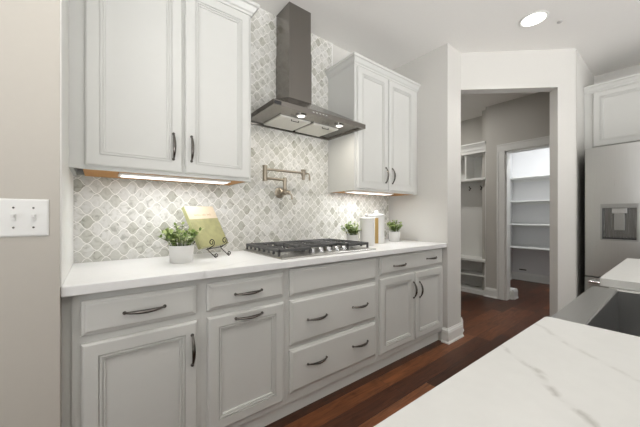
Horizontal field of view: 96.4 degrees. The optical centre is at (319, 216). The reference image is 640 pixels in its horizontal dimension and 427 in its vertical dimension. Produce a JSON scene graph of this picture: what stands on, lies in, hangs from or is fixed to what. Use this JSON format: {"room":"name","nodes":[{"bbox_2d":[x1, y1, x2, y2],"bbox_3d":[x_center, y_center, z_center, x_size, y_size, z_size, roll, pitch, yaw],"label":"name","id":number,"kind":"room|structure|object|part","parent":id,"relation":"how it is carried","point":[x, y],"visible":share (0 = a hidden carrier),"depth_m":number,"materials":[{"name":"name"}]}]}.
{"room":"kitchen","nodes":[
{"label":"kitchen","id":0,"kind":"room"},
{"bbox_2d":[0,0,61,426],"bbox_3d":[-1.968,-0.209,0.651,2.099,2.745,0.780,0,0,-38],"label":"wall","id":1,"kind":"structure","parent":0,"point":[30,289],"depth_m":0.94,"materials":[{"name":"beige paint"}]},
{"bbox_2d":[0,198,48,236],"bbox_3d":[-0.962,0.006,0.926,0.120,0.123,0.024,0,0,-38],"label":"light switch","id":2,"kind":"object","parent":1,"relation":"attached to","point":[18,217],"visible":1,"depth_m":0.93,"materials":[{"name":"white plastic"}]},
{"bbox_2d":[60,0,73,286],"bbox_3d":[-1.103,-0.667,1.252,0.004,1.830,0.655,0,0,-38],"label":"trim","id":3,"kind":"structure","parent":1,"relation":"attached to","point":[66,176],"depth_m":1.12,"materials":[{"name":"white paint"}]},
{"bbox_2d":[333,45,388,238],"bbox_3d":[-0.261,-0.209,2.414,3.001,2.745,0.120,0,0,-38],"label":"wall","id":4,"kind":"structure","parent":0,"point":[339,54],"depth_m":2.69,"materials":[{"name":"paint"}]},
{"bbox_2d":[69,0,259,185],"bbox_3d":[-0.833,-0.758,1.629,0.892,1.090,0.391,0,0,-38],"label":"upper cabinet","id":5,"kind":"object","parent":4,"relation":"attached to","point":[157,87],"visible":0.98,"depth_m":1.46,"materials":[{"name":"paint"}]},
{"bbox_3d":[-0.890,-0.727,1.397,0.400,0.996,0.020,0,0,-38],"label":"door","id":6,"kind":"part","parent":5,"relation":"part of","materials":[{"name":"paint"}]},
{"bbox_3d":[-0.858,-0.220,1.653,0.782,0.013,0.301,0,0,-38],"label":"panel","id":7,"kind":"part","parent":5,"relation":"part of","materials":[{"name":"brown wood"}]},
{"bbox_2d":[118,172,230,183],"bbox_3d":[-0.797,-0.208,1.615,0.559,0.012,0.110,0,0,-38],"label":"light","id":8,"kind":"object","parent":5,"relation":"attached to","point":[125,175],"visible":1,"depth_m":1.57,"materials":[{"name":"white plastic"}]},
{"bbox_3d":[-0.749,-0.361,1.470,0.016,0.146,0.038,0,0,-38],"label":"handle","id":9,"kind":"part","parent":5,"relation":"part of","materials":[{"name":"grey metal"}]},
{"bbox_3d":[-0.680,-0.361,1.524,0.016,0.146,0.038,0,0,-38],"label":"handle","id":10,"kind":"part","parent":5,"relation":"part of","materials":[{"name":"grey metal"}]},
{"bbox_3d":[-0.578,-0.727,1.641,0.365,0.996,0.020,0,0,-38],"label":"door","id":11,"kind":"part","parent":5,"relation":"part of","materials":[{"name":"paint"}]},
{"bbox_3d":[-0.838,-1.270,1.635,0.892,0.066,0.371,0,0,-38],"label":"crown molding","id":12,"kind":"part","parent":5,"relation":"part of","materials":[{"name":"paint"}]},
{"bbox_2d":[74,8,387,262],"bbox_3d":[-0.284,-0.659,2.314,2.601,1.845,0.010,0,0,-38],"label":"tile backsplash","id":13,"kind":"structure","parent":4,"relation":"attached to","point":[115,218],"depth_m":2.15,"materials":[{"name":"tile"}]},
{"bbox_2d":[262,165,310,199],"bbox_3d":[-0.268,-0.250,2.235,0.423,0.250,0.133,0,0,-38],"label":"pot filler","id":14,"kind":"object","parent":13,"relation":"attached to","point":[279,192],"visible":1,"depth_m":2.19,"materials":[{"name":"beige metal"}]},
{"bbox_3d":[-0.337,-0.279,2.152,0.173,0.019,0.020,0,0,-41],"label":"arm","id":15,"kind":"part","parent":14,"relation":"part of","materials":[{"name":"beige metal"}]},
{"bbox_3d":[-0.269,-0.345,2.194,0.333,0.019,0.019,0,0,-36],"label":"arm","id":16,"kind":"part","parent":14,"relation":"part of","materials":[{"name":"beige metal"}]},
{"bbox_3d":[-0.127,-0.332,2.297,0.058,0.085,0.041,0,0,-38],"label":"spout","id":17,"kind":"part","parent":14,"relation":"part of","materials":[{"name":"beige metal"}]},
{"bbox_2d":[251,2,365,140],"bbox_3d":[-0.101,-1.125,2.161,0.809,0.911,0.453,0,0,-38],"label":"range hood","id":18,"kind":"object","parent":4,"relation":"attached to","point":[292,110],"visible":1,"depth_m":2.15,"materials":[{"name":"metal"}]},
{"bbox_2d":[296,113,305,117],"bbox_3d":[-0.129,-0.688,1.957,0.071,0.012,0.071,0,0,45],"label":"lamp","id":19,"kind":"object","parent":18,"relation":"attached to","point":[300,115],"depth_m":1.94,"materials":[{"name":"white glass"}]},
{"bbox_2d":[334,123,343,126],"bbox_3d":[0.146,-0.688,2.171,0.071,0.012,0.071,0,0,45],"label":"lamp","id":20,"kind":"object","parent":18,"relation":"attached to","point":[335,124],"depth_m":2.15,"materials":[{"name":"white glass"}]},
{"bbox_2d":[325,52,420,196],"bbox_3d":[0.526,-0.758,2.689,0.919,1.090,0.391,0,0,-38],"label":"upper cabinet","id":21,"kind":"object","parent":4,"relation":"attached to","point":[381,157],"visible":0.95,"depth_m":2.50,"materials":[{"name":"paint"}]},
{"bbox_2d":[345,190,392,194],"bbox_3d":[0.456,-0.208,2.593,0.530,0.012,0.110,0,0,-38],"label":"light","id":22,"kind":"object","parent":21,"relation":"attached to","point":[353,191],"visible":0.99,"depth_m":2.55,"materials":[{"name":"white plastic"}]},
{"bbox_3d":[0.521,-0.220,2.728,0.841,0.013,0.301,0,0,-38],"label":"panel","id":23,"kind":"part","parent":21,"relation":"part of","materials":[{"name":"brown wood"}]},
{"bbox_3d":[0.456,-0.727,2.447,0.382,0.996,0.020,0,0,-38],"label":"door","id":24,"kind":"part","parent":21,"relation":"part of","materials":[{"name":"paint"}]},
{"bbox_3d":[0.521,-1.270,2.696,0.919,0.066,0.371,0,0,-38],"label":"crown molding","id":25,"kind":"part","parent":21,"relation":"part of","materials":[{"name":"paint"}]},
{"bbox_3d":[0.767,-0.727,2.690,0.384,0.996,0.020,0,0,-38],"label":"door","id":26,"kind":"part","parent":21,"relation":"part of","materials":[{"name":"paint"}]},
{"bbox_2d":[265,279,549,426],"bbox_3d":[1.127,1.213,1.887,8.500,0.100,6.800,0,0,-38],"label":"floor","id":27,"kind":"structure","parent":0,"point":[488,323],"depth_m":2.23,"materials":[{"name":"brown wood"}]},
{"bbox_2d":[201,269,284,426],"bbox_3d":[-0.536,0.677,1.681,0.456,0.776,0.638,0,0,-38],"label":"base cabinet","id":28,"kind":"object","parent":27,"relation":"on","point":[243,315],"visible":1,"depth_m":1.44,"materials":[{"name":"paint"}]},
{"bbox_3d":[-0.368,0.382,1.468,0.413,0.130,0.020,0,0,-38],"label":"drawer","id":29,"kind":"part","parent":28,"relation":"part of","materials":[{"name":"paint"}]},
{"bbox_3d":[-0.351,0.387,1.444,0.157,0.016,0.038,0,0,-38],"label":"handle","id":30,"kind":"part","parent":28,"relation":"part of","materials":[{"name":"grey metal"}]},
{"bbox_3d":[-0.350,0.508,1.446,0.157,0.016,0.038,0,0,-38],"label":"handle","id":31,"kind":"part","parent":28,"relation":"part of","materials":[{"name":"grey metal"}]},
{"bbox_2d":[285,257,375,403],"bbox_3d":[-0.052,0.677,2.058,0.771,0.776,0.638,0,0,-38],"label":"base cabinet","id":32,"kind":"object","parent":27,"relation":"on","point":[330,308],"visible":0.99,"depth_m":1.78,"materials":[{"name":"paint"}]},
{"bbox_3d":[-0.004,0.873,1.715,0.157,0.016,0.038,0,0,-38],"label":"handle","id":33,"kind":"part","parent":32,"relation":"part of","materials":[{"name":"grey metal"}]},
{"bbox_3d":[-0.004,0.611,1.715,0.157,0.016,0.038,0,0,-38],"label":"handle","id":34,"kind":"part","parent":32,"relation":"part of","materials":[{"name":"grey metal"}]},
{"bbox_3d":[0.115,0.885,1.845,0.731,0.247,0.020,0,0,-38],"label":"drawer","id":35,"kind":"part","parent":32,"relation":"part of","materials":[{"name":"paint"}]},
{"bbox_3d":[0.115,0.609,1.845,0.731,0.261,0.020,0,0,-38],"label":"drawer","id":36,"kind":"part","parent":32,"relation":"part of","materials":[{"name":"paint"}]},
{"bbox_3d":[0.287,0.873,1.943,0.157,0.016,0.038,0,0,-38],"label":"handle","id":37,"kind":"part","parent":32,"relation":"part of","materials":[{"name":"grey metal"}]},
{"bbox_3d":[0.287,0.611,1.943,0.157,0.016,0.038,0,0,-38],"label":"handle","id":38,"kind":"part","parent":32,"relation":"part of","materials":[{"name":"grey metal"}]},
{"bbox_2d":[239,333,437,426],"bbox_3d":[0.070,1.115,1.885,2.629,0.097,0.018,0,0,-38],"label":"board","id":39,"kind":"object","parent":27,"relation":"on","point":[268,418],"visible":0.67,"depth_m":1.88,"materials":[{"name":"white paint"}]},
{"bbox_2d":[62,279,200,426],"bbox_3d":[-0.907,0.677,1.391,0.484,0.776,0.638,0,0,-38],"label":"base cabinet","id":40,"kind":"object","parent":39,"relation":"on","point":[131,357],"visible":0.99,"depth_m":1.16,"materials":[{"name":"paint"}]},
{"bbox_3d":[-0.728,0.383,1.187,0.407,0.132,0.020,0,0,-38],"label":"drawer","id":41,"kind":"part","parent":40,"relation":"part of","materials":[{"name":"paint"}]},
{"bbox_3d":[-0.727,0.754,1.188,0.408,0.549,0.020,0,0,-38],"label":"door","id":42,"kind":"part","parent":40,"relation":"part of","materials":[{"name":"paint"}]},
{"bbox_3d":[-0.709,0.385,1.165,0.157,0.016,0.038,0,0,-38],"label":"handle","id":43,"kind":"part","parent":40,"relation":"part of","materials":[{"name":"grey metal"}]},
{"bbox_3d":[-0.566,0.606,1.277,0.016,0.149,0.038,0,0,-38],"label":"handle","id":44,"kind":"part","parent":40,"relation":"part of","materials":[{"name":"grey metal"}]},
{"bbox_2d":[61,239,446,297],"bbox_3d":[-0.070,0.268,2.064,2.629,0.038,0.643,0,0,-38],"label":"countertop","id":45,"kind":"structure","parent":40,"relation":"on","point":[84,278],"depth_m":1.44,"materials":[{"name":"white stone"}]},
{"bbox_2d":[157,222,203,263],"bbox_3d":[-0.746,0.140,1.538,0.228,0.219,0.202,0,0,-38],"label":"potted herb","id":46,"kind":"object","parent":45,"relation":"on","point":[179,253],"visible":1,"depth_m":1.51,"materials":[{"name":"green plant"}]},
{"bbox_2d":[169,244,193,263],"bbox_3d":[-0.751,0.203,1.550,0.122,0.092,0.122,0,0,-38],"label":"pot","id":47,"kind":"object","parent":46,"relation":"attached to","point":[178,253],"depth_m":1.50,"materials":[{"name":"white ceramic"}]},
{"bbox_2d":[193,237,230,257],"bbox_3d":[-0.676,0.146,1.753,0.212,0.205,0.188,0,0,23],"label":"easel","id":48,"kind":"object","parent":45,"relation":"on","point":[228,254],"visible":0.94,"depth_m":1.76,"materials":[{"name":"metal"}]},
{"bbox_2d":[181,206,227,249],"bbox_3d":[-0.707,0.065,1.772,0.147,0.257,0.240,0,0,23],"label":"book","id":49,"kind":"object","parent":48,"relation":"on","point":[205,217],"visible":1,"depth_m":1.75,"materials":[{"name":"paper"}]},
{"bbox_2d":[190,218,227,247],"bbox_3d":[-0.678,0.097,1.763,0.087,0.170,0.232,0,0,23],"label":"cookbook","id":50,"kind":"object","parent":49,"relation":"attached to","point":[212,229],"depth_m":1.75,"materials":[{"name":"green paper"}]},
{"bbox_2d":[244,238,375,259],"bbox_3d":[-0.066,0.223,2.087,0.805,0.052,0.544,0,0,-38],"label":"gas cooktop","id":51,"kind":"object","parent":45,"relation":"in","point":[282,250],"visible":1,"depth_m":1.98,"materials":[{"name":"metal"}]},
{"bbox_3d":[-0.212,0.233,1.856,0.100,0.014,0.100,0,0,-38],"label":"burner","id":52,"kind":"part","parent":51,"relation":"part of","materials":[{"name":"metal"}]},
{"bbox_2d":[244,245,375,259],"bbox_3d":[-0.066,0.244,2.087,0.805,0.010,0.544,0,0,-38],"label":"tray","id":53,"kind":"object","parent":51,"relation":"attached to","point":[333,250],"depth_m":1.90,"materials":[{"name":"metal"}]},
{"bbox_2d":[340,221,360,245],"bbox_3d":[0.257,0.144,2.425,0.143,0.210,0.190,0,0,-38],"label":"potted herb","id":54,"kind":"object","parent":45,"relation":"on","point":[351,235],"visible":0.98,"depth_m":2.40,"materials":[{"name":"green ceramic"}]},
{"bbox_2d":[346,234,357,245],"bbox_3d":[0.276,0.204,2.434,0.100,0.090,0.100,0,0,-38],"label":"pot","id":55,"kind":"object","parent":54,"relation":"attached to","point":[354,237],"depth_m":2.39,"materials":[{"name":"white ceramic"}]},
{"bbox_2d":[359,214,374,245],"bbox_3d":[0.401,0.115,2.439,0.130,0.268,0.130,0,0,-38],"label":"canister","id":56,"kind":"object","parent":45,"relation":"on","point":[366,224],"visible":0.92,"depth_m":2.39,"materials":[{"name":"white ceramic"}]},
{"bbox_3d":[0.401,0.022,2.439,0.130,0.019,0.130,0,0,-38],"label":"lid","id":57,"kind":"part","parent":56,"relation":"part of","materials":[{"name":"white ceramic"}]},
{"bbox_2d":[369,211,384,243],"bbox_3d":[0.523,0.099,2.653,0.154,0.300,0.154,0,0,-38],"label":"canister","id":58,"kind":"object","parent":45,"relation":"on","point":[379,218],"visible":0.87,"depth_m":2.58,"materials":[{"name":"white ceramic"}]},
{"bbox_3d":[0.523,-0.010,2.653,0.154,0.019,0.154,0,0,-38],"label":"lid","id":59,"kind":"part","parent":58,"relation":"part of","materials":[{"name":"white ceramic"}]},
{"bbox_2d":[387,220,402,241],"bbox_3d":[0.744,0.141,2.818,0.165,0.216,0.240,0,0,27],"label":"potted herb","id":60,"kind":"object","parent":45,"relation":"on","point":[394,236],"visible":1,"depth_m":2.78,"materials":[{"name":"white ceramic"}]},
{"bbox_2d":[389,231,399,241],"bbox_3d":[0.732,0.200,2.816,0.108,0.098,0.108,0,0,-38],"label":"pot","id":61,"kind":"object","parent":60,"relation":"attached to","point":[394,236],"depth_m":2.77,"materials":[{"name":"white ceramic"}]},
{"bbox_2d":[376,248,442,361],"bbox_3d":[0.613,0.677,2.578,0.916,0.776,0.638,0,0,-38],"label":"base cabinet","id":62,"kind":"object","parent":27,"relation":"on","point":[409,285],"visible":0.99,"depth_m":2.30,"materials":[{"name":"paint"}]},
{"bbox_3d":[0.606,0.741,2.229,0.433,0.555,0.020,0,0,-38],"label":"door","id":63,"kind":"part","parent":62,"relation":"part of","materials":[{"name":"paint"}]},
{"bbox_3d":[0.780,0.367,2.365,0.875,0.140,0.020,0,0,-38],"label":"drawer","id":64,"kind":"part","parent":62,"relation":"part of","materials":[{"name":"paint"}]},
{"bbox_3d":[0.777,0.605,2.326,0.016,0.141,0.038,0,0,-38],"label":"handle","id":65,"kind":"part","parent":62,"relation":"part of","materials":[{"name":"grey metal"}]},
{"bbox_3d":[0.845,0.615,2.378,0.016,0.141,0.038,0,0,-38],"label":"handle","id":66,"kind":"part","parent":62,"relation":"part of","materials":[{"name":"grey metal"}]},
{"bbox_3d":[0.956,0.741,2.502,0.430,0.555,0.020,0,0,-38],"label":"door","id":67,"kind":"part","parent":62,"relation":"part of","materials":[{"name":"paint"}]},
{"bbox_2d":[461,141,485,294],"bbox_3d":[2.073,0.038,4.843,0.368,2.251,1.496,0,0,-38],"label":"locker","id":68,"kind":"object","parent":27,"relation":"on","point":[471,154],"visible":0.21,"depth_m":4.56,"materials":[{"name":"white paint"}]},
{"bbox_3d":[2.201,-0.447,4.943,0.018,0.100,1.456,0,0,-38],"label":"hook rail","id":69,"kind":"part","parent":68,"relation":"part of","materials":[{"name":"white paint"}]},
{"bbox_2d":[461,149,485,158],"bbox_3d":[2.088,-0.964,4.854,0.306,0.045,1.496,0,0,-38],"label":"shelf","id":70,"kind":"object","parent":68,"relation":"attached to","point":[469,153],"depth_m":4.39,"materials":[{"name":"white paint"}]},
{"bbox_2d":[461,177,485,183],"bbox_3d":[2.092,-0.554,4.858,0.296,0.035,1.496,0,0,-38],"label":"shelf","id":71,"kind":"object","parent":68,"relation":"attached to","point":[467,180],"depth_m":4.44,"materials":[{"name":"white paint"}]},
{"bbox_3d":[2.068,-1.037,4.839,0.356,0.101,1.496,0,0,-38],"label":"crown molding","id":72,"kind":"part","parent":68,"relation":"part of","materials":[{"name":"white paint"}]},
{"bbox_3d":[2.072,0.661,4.842,0.346,0.035,1.496,0,0,-38],"label":"bench seat","id":73,"kind":"part","parent":68,"relation":"part of","materials":[{"name":"white paint"}]},
{"bbox_3d":[2.546,-0.197,4.276,0.296,1.680,0.020,0,0,-38],"label":"panel","id":74,"kind":"part","parent":68,"relation":"part of","materials":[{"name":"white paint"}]},
{"bbox_2d":[585,141,639,290],"bbox_3d":[3.058,0.262,2.554,0.876,1.778,0.910,0,0,-38],"label":"refrigerator","id":75,"kind":"object","parent":27,"relation":"on","point":[612,172],"visible":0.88,"depth_m":2.54,"materials":[{"name":"grey metal"}]},
{"bbox_3d":[2.775,0.838,2.333,0.070,0.550,0.910,0,0,-38],"label":"freezer drawer","id":76,"kind":"part","parent":75,"relation":"part of","materials":[{"name":"metal"}]},
{"bbox_2d":[609,287,639,292],"bbox_3d":[0.869,0.723,0.456,2.970,0.880,0.762,0,0,-38],"label":"kitchen island","id":77,"kind":"object","parent":27,"relation":"on","point":[609,287],"visible":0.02,"depth_m":1.10,"materials":[{"name":"paint"}]},
{"bbox_2d":[374,258,639,426],"bbox_3d":[0.949,0.265,0.353,3.030,0.032,1.101,0,0,-38],"label":"island countertop","id":78,"kind":"structure","parent":77,"relation":"on","point":[555,372],"depth_m":0.42,"materials":[{"name":"stone"}]},
{"bbox_2d":[551,286,639,336],"bbox_3d":[0.988,0.400,0.750,0.687,0.236,0.508,0,0,-38],"label":"farmhouse sink","id":79,"kind":"object","parent":78,"relation":"in","point":[616,310],"visible":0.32,"depth_m":1.01,"materials":[{"name":"metal"}]},
{"bbox_2d":[587,291,639,336],"bbox_3d":[1.002,0.393,0.732,0.663,0.212,0.400,0,0,-38],"label":"basin","id":80,"kind":"object","parent":79,"relation":"in","point":[618,311],"depth_m":1.05,"materials":[{"name":"metal"}]},
{"bbox_2d":[389,43,460,340],"bbox_3d":[1.029,-0.209,2.997,0.250,2.745,0.770,0,0,-38],"label":"wall","id":81,"kind":"structure","parent":0,"point":[433,214],"depth_m":2.73,"materials":[{"name":"paint"}]},
{"bbox_2d":[441,317,463,344],"bbox_3d":[1.305,1.096,2.749,0.434,0.135,0.103,0,0,-44],"label":"baseboard","id":82,"kind":"structure","parent":81,"relation":"attached to","point":[449,335],"depth_m":2.65,"materials":[{"name":"white paint"}]},
{"bbox_2d":[251,0,639,120],"bbox_3d":[1.127,-1.632,1.887,8.500,0.100,6.800,0,0,-38],"label":"ceiling","id":83,"kind":"structure","parent":0,"point":[391,34],"depth_m":2.40,"materials":[{"name":"paint"}]},
{"bbox_2d":[519,10,548,27],"bbox_3d":[1.716,-1.578,2.296,0.196,0.008,0.196,0,0,-38],"label":"recessed light","id":84,"kind":"object","parent":83,"relation":"in","point":[535,18],"visible":1,"depth_m":2.28,"materials":[{"name":"white paint"}]},
{"bbox_2d":[461,110,485,289],"bbox_3d":[2.176,-0.209,4.923,0.350,2.745,1.505,0,0,-38],"label":"wall","id":85,"kind":"structure","parent":0,"point":[473,130],"depth_m":4.53,"materials":[{"name":"paint"}]},
{"bbox_2d":[510,153,511,271],"bbox_3d":[3.086,-0.209,5.002,1.180,2.745,0.100,0,0,-38],"label":"wall","id":86,"kind":"structure","parent":0,"point":[511,153],"depth_m":5.27,"materials":[{"name":"white paint"}]},
{"bbox_2d":[510,287,518,299],"bbox_3d":[2.682,1.096,4.097,0.169,0.135,0.229,0,0,-38],"label":"baseboard","id":87,"kind":"structure","parent":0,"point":[513,291],"depth_m":4.00,"materials":[{"name":"white paint"}]},
{"bbox_2d":[461,49,575,316],"bbox_3d":[1.893,-0.209,2.787,1.053,2.745,0.105,0,0,4],"label":"wall","id":88,"kind":"structure","parent":0,"point":[553,71],"depth_m":2.71,"materials":[{"name":"paint"}]},
{"bbox_2d":[512,148,549,275],"bbox_3d":[4.030,-0.209,4.832,0.100,2.745,1.570,0,0,-38],"label":"wall","id":89,"kind":"structure","parent":0,"point":[533,162],"depth_m":5.09,"materials":[{"name":"white paint"}]},
{"bbox_2d":[510,271,549,283],"bbox_3d":[3.536,1.096,4.433,1.170,0.135,1.350,0,0,-38],"label":"baseboard","id":90,"kind":"structure","parent":89,"relation":"attached to","point":[513,275],"depth_m":5.09,"materials":[{"name":"white paint"}]},
{"bbox_2d":[510,174,549,182],"bbox_3d":[3.858,-0.644,4.685,0.348,0.065,1.341,0,0,-38],"label":"shelf","id":91,"kind":"object","parent":89,"relation":"attached to","point":[545,177],"visible":0.22,"depth_m":5.00,"materials":[{"name":"white paint"}]},
{"bbox_2d":[510,200,549,204],"bbox_3d":[3.858,-0.234,4.685,0.348,0.065,1.341,0,0,-38],"label":"shelf","id":92,"kind":"object","parent":89,"relation":"attached to","point":[523,202],"visible":0.22,"depth_m":4.99,"materials":[{"name":"white paint"}]},
{"bbox_2d":[510,245,549,250],"bbox_3d":[3.858,0.571,4.685,0.348,0.065,1.341,0,0,-38],"label":"shelf","id":93,"kind":"object","parent":89,"relation":"attached to","point":[511,246],"visible":0.22,"depth_m":4.91,"materials":[{"name":"white paint"}]},
{"bbox_2d":[510,223,549,227],"bbox_3d":[3.858,0.171,4.685,0.348,0.065,1.341,0,0,-38],"label":"shelf","id":94,"kind":"object","parent":89,"relation":"attached to","point":[512,224],"visible":0.22,"depth_m":4.96,"materials":[{"name":"white paint"}]},
{"bbox_2d":[486,64,639,288],"bbox_3d":[3.437,-0.209,2.926,0.120,2.745,3.195,0,0,-38],"label":"wall","id":95,"kind":"structure","parent":0,"point":[527,117],"depth_m":3.95,"materials":[{"name":"paint"}]},
{"bbox_2d":[483,287,496,298],"bbox_3d":[2.454,1.096,4.102,0.064,0.135,0.179,0,0,-38],"label":"baseboard","id":96,"kind":"structure","parent":95,"relation":"attached to","point":[488,292],"depth_m":4.08,"materials":[{"name":"white paint"}]},
{"bbox_2d":[497,136,549,299],"bbox_3d":[2.835,0.083,3.680,0.151,2.160,0.965,0,0,-38],"label":"trim","id":97,"kind":"structure","parent":95,"relation":"attached to","point":[504,151],"depth_m":3.95,"materials":[{"name":"white paint"}]},
{"bbox_2d":[584,72,639,150],"bbox_3d":[3.206,-0.985,2.645,0.586,0.636,1.056,0,0,-38],"label":"upper cabinet","id":98,"kind":"object","parent":95,"relation":"attached to","point":[611,107],"visible":0.98,"depth_m":2.75,"materials":[{"name":"paint"}]},
{"bbox_3d":[3.214,-1.270,2.650,0.568,0.066,1.055,0,0,-38],"label":"crown molding","id":99,"kind":"part","parent":98,"relation":"part of","materials":[{"name":"paint"}]},
{"bbox_3d":[2.862,-0.956,2.688,0.020,0.538,0.432,0,0,-38],"label":"door","id":100,"kind":"part","parent":98,"relation":"part of","materials":[{"name":"paint"}]},
{"bbox_2d":[576,50,593,297],"bbox_3d":[2.746,-0.209,3.023,0.850,2.745,0.102,0,0,-38],"label":"wall","id":101,"kind":"structure","parent":0,"point":[584,76],"depth_m":2.82,"materials":[{"name":"paint"}]}
]}

